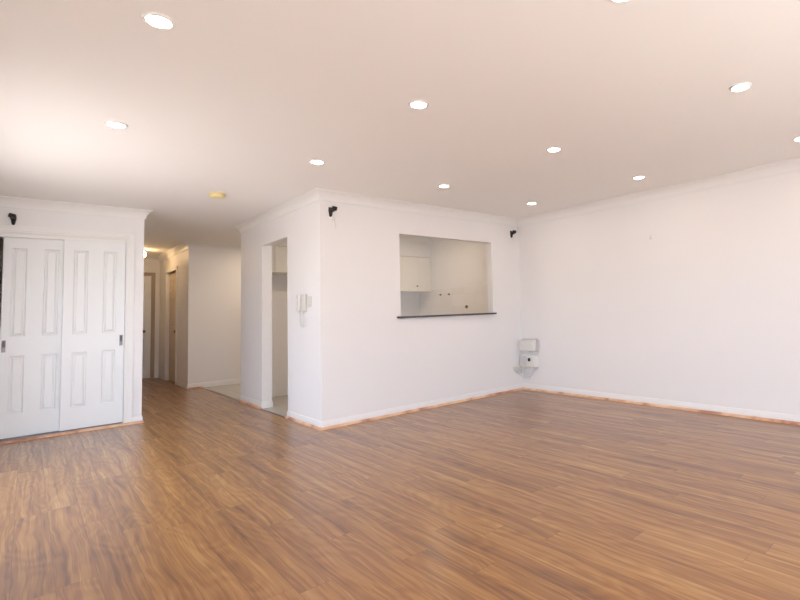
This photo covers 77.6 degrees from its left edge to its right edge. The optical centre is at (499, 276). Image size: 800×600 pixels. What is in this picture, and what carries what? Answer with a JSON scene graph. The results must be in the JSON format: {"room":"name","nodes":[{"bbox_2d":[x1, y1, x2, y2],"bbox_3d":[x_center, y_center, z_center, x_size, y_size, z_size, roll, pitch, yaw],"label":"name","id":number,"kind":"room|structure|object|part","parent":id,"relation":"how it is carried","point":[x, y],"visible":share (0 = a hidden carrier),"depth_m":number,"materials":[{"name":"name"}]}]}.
{"room":"empty living room","nodes":[
{"label":"empty living room","id":0,"kind":"room"},
{"bbox_2d":[0,207,144,415],"bbox_3d":[-6.281,0.601,6.809,1.389,2.400,4.960,2,-5,-44],"label":"wall","id":1,"kind":"structure","parent":0,"point":[25,217],"depth_m":5.39,"materials":[{"name":"paint"}]},
{"bbox_2d":[8,213,16,224],"bbox_3d":[-4.837,-0.569,4.814,0.062,0.112,0.069,2,-5,-44],"label":"bracket","id":2,"kind":"object","parent":1,"relation":"attached to","point":[13,217],"visible":1,"depth_m":4.81,"materials":[{"name":"black plastic"}]},
{"bbox_2d":[0,420,143,443],"bbox_3d":[-4.493,1.607,4.943,1.403,0.024,0.024,2,-5,-44],"label":"trim","id":3,"kind":"structure","parent":1,"relation":"attached to","point":[141,421],"depth_m":5.00,"materials":[{"name":"wood"}]},
{"bbox_2d":[0,196,152,219],"bbox_3d":[-6.272,-0.548,6.886,1.458,0.099,5.029,2,-5,-44],"label":"trim","id":4,"kind":"structure","parent":1,"relation":"attached to","point":[5,201],"depth_m":5.13,"materials":[{"name":"white paint"}]},
{"bbox_2d":[132,415,142,421],"bbox_3d":[-5.768,1.772,7.185,0.095,0.082,4.969,2,-5,-44],"label":"baseboard","id":5,"kind":"structure","parent":1,"relation":"attached to","point":[139,417],"depth_m":5.41,"materials":[{"name":"white paint"}]},
{"bbox_2d":[144,262,159,377],"bbox_3d":[-7.208,0.809,9.439,1.151,2.400,0.120,2,-5,-44],"label":"wall","id":6,"kind":"structure","parent":0,"point":[149,267],"depth_m":9.69,"materials":[{"name":"paint"}]},
{"bbox_2d":[142,276,150,378],"bbox_3d":[-7.198,0.985,9.370,0.755,2.015,0.100,2,-5,-44],"label":"door","id":7,"kind":"structure","parent":6,"relation":"in","point":[147,279],"depth_m":9.60,"materials":[{"name":"white paint"}]},
{"bbox_2d":[144,272,155,378],"bbox_3d":[-7.183,0.958,9.355,0.875,2.090,0.014,2,-5,-44],"label":"trim","id":8,"kind":"structure","parent":6,"relation":"attached to","point":[145,273],"depth_m":9.63,"materials":[{"name":"beige paint"}]},
{"bbox_2d":[144,257,158,261],"bbox_3d":[-7.182,-0.345,9.449,0.951,0.099,0.069,2,-5,-44],"label":"trim","id":9,"kind":"structure","parent":6,"relation":"attached to","point":[146,259],"depth_m":9.68,"materials":[{"name":"white paint"}]},
{"bbox_2d":[159,250,186,382],"bbox_3d":[-5.972,0.733,8.922,0.100,2.400,2.350,2,-5,-44],"label":"wall","id":10,"kind":"structure","parent":0,"point":[180,260],"depth_m":8.55,"materials":[{"name":"paint"}]},
{"bbox_2d":[164,266,177,384],"bbox_3d":[-6.036,0.889,8.901,0.014,2.090,0.970,2,-5,-44],"label":"trim","id":11,"kind":"structure","parent":10,"relation":"attached to","point":[175,267],"depth_m":8.69,"materials":[{"name":"white paint"}]},
{"bbox_2d":[169,272,175,381],"bbox_3d":[-6.007,0.922,8.925,0.100,2.000,0.850,2,-5,-44],"label":"door","id":12,"kind":"structure","parent":10,"relation":"in","point":[172,310],"depth_m":9.05,"materials":[{"name":"beige paint"}]},
{"bbox_2d":[186,249,240,383],"bbox_3d":[-4.032,0.679,9.102,3.132,2.400,0.100,2,-5,-44],"label":"wall","id":13,"kind":"structure","parent":0,"point":[213,353],"depth_m":8.23,"materials":[{"name":"paint"}]},
{"bbox_2d":[157,242,240,261],"bbox_3d":[-4.889,-0.388,9.970,3.201,0.099,2.519,2,-5,-44],"label":"trim","id":14,"kind":"structure","parent":13,"relation":"attached to","point":[184,246],"depth_m":8.37,"materials":[{"name":"white paint"}]},
{"bbox_2d":[176,378,240,388],"bbox_3d":[-4.247,1.860,9.279,3.141,0.082,0.839,2,-5,-44],"label":"baseboard","id":15,"kind":"structure","parent":13,"relation":"attached to","point":[230,381],"depth_m":8.18,"materials":[{"name":"white paint"}]},
{"bbox_2d":[204,383,287,415],"bbox_3d":[-2.299,1.761,7.431,2.922,0.100,4.545,2,-5,-44],"label":"floor","id":16,"kind":"structure","parent":0,"point":[280,404],"depth_m":6.95,"materials":[{"name":"tile"}]},
{"bbox_2d":[241,200,332,420],"bbox_3d":[-2.646,0.412,5.832,0.120,2.400,2.552,2,-5,-44],"label":"wall","id":17,"kind":"structure","parent":0,"point":[306,230],"depth_m":5.33,"materials":[{"name":"paint"}]},
{"bbox_2d":[203,387,285,417],"bbox_3d":[-3.640,1.707,6.716,0.024,0.004,3.641,2,-5,-44],"label":"trim","id":18,"kind":"structure","parent":17,"relation":"attached to","point":[203,387],"depth_m":6.73,"materials":[{"name":"white wood"}]},
{"bbox_2d":[238,399,260,408],"bbox_3d":[-3.257,1.656,6.306,0.024,0.024,0.845,2,-5,-44],"label":"trim","id":19,"kind":"structure","parent":17,"relation":"attached to","point":[239,400],"depth_m":6.27,"materials":[{"name":"wood"}]},
{"bbox_2d":[240,395,272,408],"bbox_3d":[-3.067,1.633,6.493,0.509,0.082,0.863,2,-5,-44],"label":"baseboard","id":20,"kind":"structure","parent":17,"relation":"attached to","point":[267,404],"depth_m":6.10,"materials":[{"name":"white paint"}]},
{"bbox_2d":[272,245,274,272],"bbox_3d":[-3.265,-0.229,6.708,0.178,0.369,0.349,2,-5,-44],"label":"trim","id":21,"kind":"structure","parent":17,"relation":"attached to","point":[273,247],"depth_m":6.63,"materials":[{"name":"white laminate"}]},
{"bbox_2d":[296,294,306,326],"bbox_3d":[-2.102,0.361,5.135,0.070,0.348,0.138,2,-5,-44],"label":"phone","id":22,"kind":"object","parent":17,"relation":"attached to","point":[301,299],"visible":1,"depth_m":5.13,"materials":[{"name":"white plastic"}]},
{"bbox_2d":[307,296,311,306],"bbox_3d":[-1.983,0.263,5.058,0.013,0.114,0.104,2,-5,-44],"label":"light switch","id":23,"kind":"object","parent":17,"relation":"attached to","point":[309,298],"visible":1,"depth_m":5.05,"materials":[{"name":"white plastic"}]},
{"bbox_2d":[328,206,336,216],"bbox_3d":[-1.723,-0.671,5.006,0.088,0.110,0.050,-3,-4,21],"label":"bracket","id":24,"kind":"object","parent":17,"relation":"attached to","point":[332,209],"visible":1,"depth_m":5.00,"materials":[{"name":"black plastic"}]},
{"bbox_2d":[272,274,419,396],"bbox_3d":[-2.457,0.533,7.725,2.793,2.400,0.090,2,-5,-44],"label":"wall","id":25,"kind":"structure","parent":0,"point":[410,301],"depth_m":6.97,"materials":[{"name":"paint"}]},
{"bbox_2d":[400,256,431,291],"bbox_3d":[-1.727,-0.033,8.162,1.160,0.587,0.382,2,-5,-44],"label":"upper cabinet","id":26,"kind":"object","parent":25,"relation":"attached to","point":[415,272],"visible":0.48,"depth_m":8.22,"materials":[{"name":"white laminate"}]},
{"bbox_3d":[-1.542,-0.040,8.126,0.434,0.584,0.018,2,-5,-44],"label":"door","id":27,"kind":"part","parent":26,"relation":"part of","materials":[{"name":"white laminate"}]},
{"bbox_3d":[-1.295,-0.032,8.366,0.254,0.584,0.018,2,-5,-44],"label":"door","id":28,"kind":"part","parent":26,"relation":"part of","materials":[{"name":"white laminate"}]},
{"bbox_2d":[275,241,430,257],"bbox_3d":[-2.337,-0.512,7.635,2.793,0.335,0.355,2,-5,-44],"label":"wall","id":29,"kind":"structure","parent":0,"point":[407,249],"depth_m":8.23,"materials":[{"name":"paint"}]},
{"bbox_2d":[272,246,286,274],"bbox_3d":[-2.978,-0.220,6.964,0.590,0.365,0.382,2,-5,-44],"label":"upper cabinet","id":30,"kind":"object","parent":29,"relation":"attached to","point":[280,251],"visible":0.18,"depth_m":6.70,"materials":[{"name":"white laminate"}]},
{"bbox_2d":[399,235,448,243],"bbox_3d":[-1.520,-0.715,6.799,2.793,0.099,2.007,2,-5,-44],"label":"trim","id":31,"kind":"structure","parent":29,"relation":"attached to","point":[411,239],"depth_m":8.25,"materials":[{"name":"white paint"}]},
{"bbox_2d":[0,0,799,256],"bbox_3d":[-2.076,-0.886,5.454,5.712,0.100,13.200,2,-5,-44],"label":"ceiling","id":32,"kind":"structure","parent":0,"point":[236,99],"depth_m":2.91,"materials":[{"name":"paint"}]},
{"bbox_2d":[104,121,127,127],"bbox_3d":[-2.469,-0.974,3.123,0.124,0.008,0.124,2,-5,-44],"label":"recessed light","id":33,"kind":"object","parent":32,"relation":"in","point":[115,124],"visible":1,"depth_m":3.11,"materials":[{"name":"white"}]},
{"bbox_2d":[141,12,175,29],"bbox_3d":[-1.446,-1.081,2.058,0.124,0.008,0.124,2,-5,-44],"label":"recessed light","id":34,"kind":"object","parent":32,"relation":"in","point":[157,20],"visible":1,"depth_m":2.05,"materials":[{"name":"white paint"}]},
{"bbox_2d":[209,192,224,198],"bbox_3d":[-2.874,-0.818,4.937,0.144,0.050,0.144,2,-5,-44],"label":"smoke detector","id":35,"kind":"object","parent":32,"relation":"attached to","point":[216,195],"visible":1,"depth_m":4.89,"materials":[{"name":"plastic"}]},
{"bbox_2d":[309,159,324,163],"bbox_3d":[-1.515,-0.947,4.020,0.124,0.008,0.124,2,-5,-44],"label":"recessed light","id":36,"kind":"object","parent":32,"relation":"in","point":[313,161],"visible":1,"depth_m":4.00,"materials":[{"name":"white"}]},
{"bbox_2d":[408,100,428,108],"bbox_3d":[-0.499,-1.051,2.977,0.124,0.008,0.124,2,-5,-44],"label":"recessed light","id":37,"kind":"object","parent":32,"relation":"in","point":[416,104],"visible":1,"depth_m":2.96,"materials":[{"name":"white"}]},
{"bbox_2d":[438,184,449,187],"bbox_3d":[-0.567,-0.917,4.939,0.124,0.008,0.124,2,-5,-44],"label":"recessed light","id":38,"kind":"object","parent":32,"relation":"in","point":[441,185],"visible":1,"depth_m":4.92,"materials":[{"name":"white"}]},
{"bbox_2d":[546,147,561,151],"bbox_3d":[0.434,-1.020,3.910,0.124,0.008,0.124,2,-5,-44],"label":"recessed light","id":39,"kind":"object","parent":32,"relation":"in","point":[550,149],"visible":1,"depth_m":3.90,"materials":[{"name":"white"}]},
{"bbox_2d":[610,0,628,2],"bbox_3d":[0.499,-1.152,1.979,0.124,0.008,0.124,2,-5,-44],"label":"recessed light","id":40,"kind":"object","parent":32,"relation":"in","point":[614,1],"visible":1,"depth_m":2.02,"materials":[{"name":"white"}]},
{"bbox_2d":[632,176,644,178],"bbox_3d":[1.389,-0.989,4.864,0.124,0.008,0.124,2,-5,-44],"label":"recessed light","id":41,"kind":"object","parent":32,"relation":"in","point":[635,177],"visible":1,"depth_m":4.85,"materials":[{"name":"white"}]},
{"bbox_2d":[729,82,751,91],"bbox_3d":[1.429,-1.123,2.887,0.124,0.008,0.124,2,-5,-44],"label":"recessed light","id":42,"kind":"object","parent":32,"relation":"in","point":[738,87],"visible":1,"depth_m":2.88,"materials":[{"name":"white"}]},
{"bbox_2d":[0,378,799,599],"bbox_3d":[-2.063,1.609,5.274,5.592,0.100,13.280,2,-5,-44],"label":"floor","id":43,"kind":"structure","parent":0,"point":[523,494],"depth_m":2.85,"materials":[{"name":"laminate"}]},
{"bbox_2d":[0,225,134,441],"bbox_3d":[-4.574,0.564,5.059,1.203,2.125,0.119,2,-5,-44],"label":"wardrobe","id":44,"kind":"object","parent":43,"relation":"on","point":[64,355],"visible":0.98,"depth_m":5.07,"materials":[{"name":"white paint"}]},
{"bbox_3d":[-4.745,0.598,4.946,0.480,1.986,0.034,2,-5,-44],"label":"door","id":45,"kind":"part","parent":44,"relation":"part of","materials":[{"name":"white paint"}]},
{"bbox_3d":[-4.382,0.605,5.240,0.515,1.986,0.034,2,-5,-44],"label":"door","id":46,"kind":"part","parent":44,"relation":"part of","materials":[{"name":"white paint"}]},
{"bbox_3d":[-4.201,0.707,5.381,0.028,0.116,0.006,2,-5,-44],"label":"flush pull","id":47,"kind":"part","parent":44,"relation":"part of","materials":[{"name":"silver metal"}]},
{"bbox_2d":[331,202,522,418],"bbox_3d":[-0.748,0.357,5.969,2.793,2.400,0.100,2,-5,-44],"label":"wall","id":48,"kind":"structure","parent":0,"point":[382,360],"depth_m":5.53,"materials":[{"name":"paint"}]},
{"bbox_2d":[234,188,517,233],"bbox_3d":[-1.707,-0.704,6.856,2.982,0.099,2.690,2,-5,-44],"label":"trim","id":49,"kind":"structure","parent":48,"relation":"attached to","point":[316,194],"depth_m":5.65,"materials":[{"name":"white paint"}]},
{"bbox_2d":[287,383,522,427],"bbox_3d":[-1.024,1.539,6.122,2.922,0.082,0.890,2,-5,-44],"label":"baseboard","id":50,"kind":"structure","parent":48,"relation":"attached to","point":[306,419],"depth_m":5.38,"materials":[{"name":"white paint"}]},
{"bbox_2d":[397,313,496,317],"bbox_3d":[-0.649,0.484,6.042,1.520,0.021,0.175,2,-5,-44],"label":"ledge","id":51,"kind":"object","parent":48,"relation":"attached to","point":[469,313],"visible":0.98,"depth_m":5.90,"materials":[{"name":"grey stone"}]},
{"bbox_2d":[510,230,515,237],"bbox_3d":[0.190,-0.602,6.862,0.072,0.110,0.065,2,-5,-44],"label":"bracket","id":52,"kind":"object","parent":48,"relation":"attached to","point":[513,231],"visible":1,"depth_m":6.86,"materials":[{"name":"black plastic"}]},
{"bbox_2d":[420,170,799,414],"bbox_3d":[0.829,0.335,6.431,0.128,2.400,10.730,2,-5,-44],"label":"wall","id":53,"kind":"structure","parent":0,"point":[706,309],"depth_m":5.33,"materials":[{"name":"paint"}]},
{"bbox_2d":[519,354,537,366],"bbox_3d":[0.390,1.165,6.704,0.100,0.160,0.280,2,-5,-44],"label":"box","id":54,"kind":"object","parent":53,"relation":"attached to","point":[526,360],"visible":1,"depth_m":6.65,"materials":[{"name":"white plastic"}]},
{"bbox_2d":[519,339,538,351],"bbox_3d":[0.394,0.960,6.718,0.085,0.180,0.295,2,-5,-44],"label":"box","id":55,"kind":"object","parent":53,"relation":"attached to","point":[530,345],"visible":1,"depth_m":6.67,"materials":[{"name":"white plastic"}]},
{"bbox_2d":[285,387,799,430],"bbox_3d":[1.039,1.354,3.977,2.937,0.024,6.835,2,-5,-44],"label":"trim","id":56,"kind":"structure","parent":53,"relation":"attached to","point":[522,388],"depth_m":5.28,"materials":[{"name":"wood"}]},
{"bbox_2d":[517,158,799,226],"bbox_3d":[2.299,-0.977,4.827,0.069,0.099,5.963,2,-5,-44],"label":"trim","id":57,"kind":"structure","parent":53,"relation":"attached to","point":[791,165],"depth_m":5.26,"materials":[{"name":"white paint"}]},
{"bbox_2d":[523,383,799,421],"bbox_3d":[2.399,1.327,4.693,0.009,0.082,5.963,2,-5,-44],"label":"baseboard","id":58,"kind":"structure","parent":53,"relation":"attached to","point":[781,416],"depth_m":5.21,"materials":[{"name":"white paint"}]}
]}

